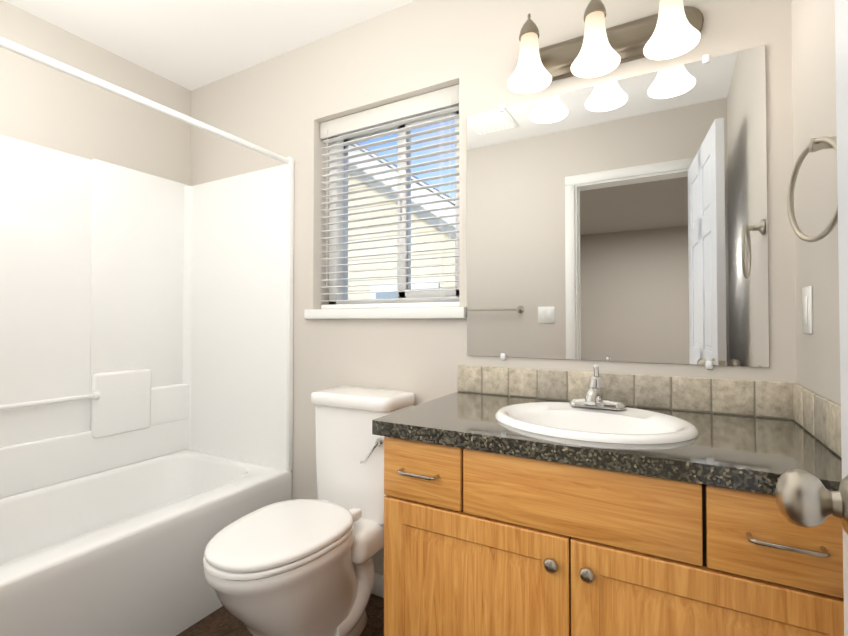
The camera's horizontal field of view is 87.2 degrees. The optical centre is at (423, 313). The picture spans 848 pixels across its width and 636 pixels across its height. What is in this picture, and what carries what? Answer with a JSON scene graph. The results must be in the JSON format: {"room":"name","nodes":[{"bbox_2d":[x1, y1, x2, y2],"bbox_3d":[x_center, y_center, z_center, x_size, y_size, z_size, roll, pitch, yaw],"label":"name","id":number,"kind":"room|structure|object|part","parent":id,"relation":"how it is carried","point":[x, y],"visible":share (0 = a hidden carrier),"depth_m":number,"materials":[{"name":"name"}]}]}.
{"room":"bathroom","nodes":[
{"label":"bathroom","id":0,"kind":"room"},
{"bbox_2d":[0,0,190,185],"bbox_3d":[-1.779,-0.053,1.788,0.120,2.440,1.690,-1,-1,29],"label":"wall","id":1,"kind":"structure","parent":0,"point":[43,105],"depth_m":2.06,"materials":[{"name":"beige paint"}]},
{"bbox_2d":[3,0,415,90],"bbox_3d":[-0.514,-1.307,1.223,2.900,0.050,1.890,-1,-1,29],"label":"ceiling","id":2,"kind":"structure","parent":0,"point":[190,45],"depth_m":1.97,"materials":[{"name":"white paint"}]},
{"bbox_2d":[176,593,383,635],"bbox_3d":[-0.514,1.183,1.183,2.900,0.050,1.890,-1,-1,29],"label":"floor","id":3,"kind":"structure","parent":0,"point":[222,621],"depth_m":1.67,"materials":[{"name":"tile"}]},
{"bbox_2d":[0,135,293,635],"bbox_3d":[-1.346,0.220,1.613,0.797,1.890,1.564,-1,-1,29],"label":"bathtub","id":4,"kind":"object","parent":3,"relation":"on","point":[146,387],"visible":0.96,"depth_m":2.04,"materials":[{"name":"white plastic"}]},
{"bbox_3d":[-1.653,0.003,1.786,0.045,1.452,1.512,-1,-1,29],"label":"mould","id":5,"kind":"part","parent":4,"relation":"part of","materials":[{"name":"white plastic"}]},
{"bbox_2d":[0,449,291,635],"bbox_3d":[-1.346,0.944,1.601,0.797,0.440,1.564,-1,-1,29],"label":"basin","id":6,"kind":"object","parent":4,"relation":"in","point":[118,549],"depth_m":1.65,"materials":[{"name":"white ceramic"}]},
{"bbox_2d":[203,386,414,635],"bbox_3d":[-0.379,0.733,1.531,0.401,0.860,0.742,-1,-1,29],"label":"toilet","id":7,"kind":"object","parent":3,"relation":"on","point":[299,567],"visible":0.96,"depth_m":1.47,"materials":[{"name":"white ceramic"}]},
{"bbox_3d":[-0.450,0.703,1.431,0.374,0.046,0.497,-1,-1,29],"label":"seat","id":8,"kind":"part","parent":7,"relation":"part of","materials":[{"name":"white plastic"}]},
{"bbox_3d":[-0.419,0.944,1.482,0.370,0.437,0.617,-1,-1,29],"label":"bowl","id":9,"kind":"part","parent":7,"relation":"part of","materials":[{"name":"white ceramic"}]},
{"bbox_3d":[-0.242,0.534,1.756,0.376,0.455,0.224,-1,-1,29],"label":"tank","id":10,"kind":"part","parent":7,"relation":"part of","materials":[{"name":"white ceramic"}]},
{"bbox_3d":[-0.186,0.493,1.602,0.086,0.098,0.034,-1,-1,29],"label":"lever","id":11,"kind":"part","parent":7,"relation":"part of","materials":[{"name":"silver metal"}]},
{"bbox_2d":[372,364,843,635],"bbox_3d":[0.430,0.652,1.192,1.003,1.010,0.570,-1,-1,29],"label":"bathroom vanity","id":12,"kind":"object","parent":3,"relation":"on","point":[528,502],"visible":0.98,"depth_m":0.99,"materials":[{"name":"brown wood"}]},
{"bbox_3d":[0.330,0.688,0.990,0.982,0.733,0.016,-1,-1,29],"label":"frame","id":13,"kind":"part","parent":12,"relation":"part of","materials":[{"name":"black wood"}]},
{"bbox_2d":[372,392,841,494],"bbox_3d":[0.433,0.306,1.202,1.003,0.038,0.560,-1,-1,29],"label":"countertop","id":14,"kind":"structure","parent":12,"relation":"on","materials":[{"name":"stone"}]},
{"bbox_2d":[495,402,698,443],"bbox_3d":[0.437,0.346,1.181,0.500,0.151,0.410,-1,-1,29],"label":"sink","id":15,"kind":"object","parent":14,"relation":"in","point":[601,422],"depth_m":1.21,"materials":[{"name":"white ceramic"}]},
{"bbox_2d":[570,364,625,409],"bbox_3d":[0.485,0.211,1.270,0.156,0.125,0.165,-1,-1,29],"label":"faucet","id":16,"kind":"object","parent":15,"relation":"on","point":[595,398],"depth_m":1.30,"materials":[{"name":"silver metal"}]},
{"bbox_2d":[190,0,796,575],"bbox_3d":[-0.105,-0.050,1.942,2.900,2.440,0.200,-1,-1,29],"label":"wall","id":17,"kind":"structure","parent":0,"point":[286,104],"depth_m":1.80,"materials":[{"name":"beige paint"}]},
{"bbox_2d":[0,37,294,164],"bbox_3d":[-1.015,-0.733,1.445,0.048,0.048,1.566,-1,-1,29],"label":"rail","id":18,"kind":"object","parent":17,"relation":"attached to","point":[50,62],"visible":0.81,"depth_m":1.48,"materials":[{"name":"white"}]},
{"bbox_2d":[371,573,383,597],"bbox_3d":[-0.235,1.126,1.873,0.862,0.085,0.012,-1,-1,29],"label":"baseboard","id":19,"kind":"structure","parent":17,"relation":"attached to","point":[378,587],"depth_m":1.83,"materials":[{"name":"white"}]},
{"bbox_2d":[304,307,465,318],"bbox_3d":[-0.169,0.000,1.907,0.798,0.043,0.133,-1,-1,29],"label":"window sill","id":20,"kind":"structure","parent":17,"relation":"attached to","point":[414,313],"depth_m":1.82,"materials":[{"name":"white"}]},
{"bbox_2d":[329,104,458,304],"bbox_3d":[-0.117,-0.460,2.009,0.738,0.882,0.096,-1,-1,29],"label":"window","id":21,"kind":"structure","parent":17,"relation":"in","point":[424,294],"depth_m":2.00,"materials":[{"name":"white plastic"}]},
{"bbox_2d":[320,84,458,308],"bbox_3d":[-0.158,-0.462,1.934,0.726,0.875,0.058,-1,-1,29],"label":"window blind","id":22,"kind":"object","parent":21,"relation":"attached to","point":[443,98],"visible":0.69,"depth_m":1.91,"materials":[{"name":"white plastic"}]},
{"bbox_2d":[507,0,703,93],"bbox_3d":[0.531,-0.859,1.370,0.570,0.225,0.205,-1,-1,29],"label":"sconce","id":23,"kind":"object","parent":17,"relation":"attached to","point":[671,29],"visible":1,"depth_m":1.38,"materials":[{"name":"white glass"}]},
{"bbox_2d":[467,45,768,368],"bbox_3d":[0.558,-0.299,1.457,0.905,0.925,0.010,-1,-1,29],"label":"mirror","id":24,"kind":"object","parent":17,"relation":"attached to","point":[624,220],"visible":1,"depth_m":1.41,"materials":[{"name":"clear glass"}]},
{"bbox_2d":[457,365,841,457],"bbox_3d":[0.433,0.236,1.203,1.003,0.098,0.560,-1,-1,29],"label":"backsplash","id":25,"kind":"structure","parent":17,"relation":"attached to","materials":[{"name":"tile"}]},
{"bbox_2d":[791,0,840,404],"bbox_3d":[0.653,-0.074,0.443,0.120,2.440,1.690,-1,-1,29],"label":"wall","id":26,"kind":"structure","parent":0,"point":[815,189],"depth_m":1.03,"materials":[{"name":"beige paint"}]},
{"bbox_2d":[802,286,812,333],"bbox_3d":[0.940,-0.009,1.094,0.008,0.115,0.070,-1,-1,29],"label":"light switch","id":27,"kind":"object","parent":26,"relation":"attached to","point":[807,301],"visible":0.96,"depth_m":1.08,"materials":[{"name":"white plastic"}]},
{"bbox_2d":[787,135,837,241],"bbox_3d":[0.759,-0.244,0.845,0.078,0.214,0.190,-1,-1,29],"label":"towel ring","id":28,"kind":"object","parent":26,"relation":"attached to","point":[819,143],"visible":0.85,"depth_m":0.87,"materials":[{"name":"silver metal"}]},
{"bbox_3d":[-0.943,-0.075,0.429,2.660,2.440,0.120,-1,-1,29],"label":"wall","id":29,"kind":"structure","parent":0,"visible":0},
{"bbox_2d":[835,0,847,635],"bbox_3d":[0.309,0.115,0.232,0.035,2.030,0.742,-1,-1,35],"label":"door leaf","id":30,"kind":"structure","parent":29,"relation":"in","point":[841,33],"depth_m":0.52,"materials":[{"name":"white wood"}]},
{"bbox_2d":[775,469,847,533],"bbox_3d":[0.494,0.211,0.491,0.169,0.066,0.104,-1,-1,35],"label":"door knob","id":31,"kind":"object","parent":30,"relation":"attached to","point":[806,499],"depth_m":0.49,"materials":[{"name":"silver metal"}]},
{"label":"outside","id":32,"kind":"structure","parent":0,"visible":0},
{"bbox_2d":[348,173,454,299],"bbox_3d":[-0.554,-0.767,10.089,8.000,10.138,6.000,-1,-1,29],"label":"wall","id":33,"kind":"structure","parent":32,"point":[424,270],"depth_m":6.68,"materials":[{"name":"beige paint"}]},
{"bbox_2d":[376,292,396,298],"bbox_3d":[-0.307,0.203,6.470,0.960,1.080,0.005,-1,-1,29],"label":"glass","id":34,"kind":"object","parent":33,"relation":"attached to","point":[386,296],"depth_m":6.61,"materials":[{"name":"blue"}]},
{"bbox_2d":[348,143,454,298],"bbox_3d":[-1.174,-1.877,6.752,6.327,5.450,0.470,-1,-1,29],"label":"trim","id":35,"kind":"structure","parent":33,"relation":"attached to","point":[432,222],"depth_m":6.25,"materials":[{"name":"white"}]},
{"bbox_2d":[352,143,454,205],"bbox_3d":[0.347,-2.543,9.390,6.026,4.008,6.400,-1,-1,29],"label":"roof","id":36,"kind":"structure","parent":33,"relation":"on","point":[412,176],"depth_m":6.47,"materials":[{"name":"grey"}]}
]}

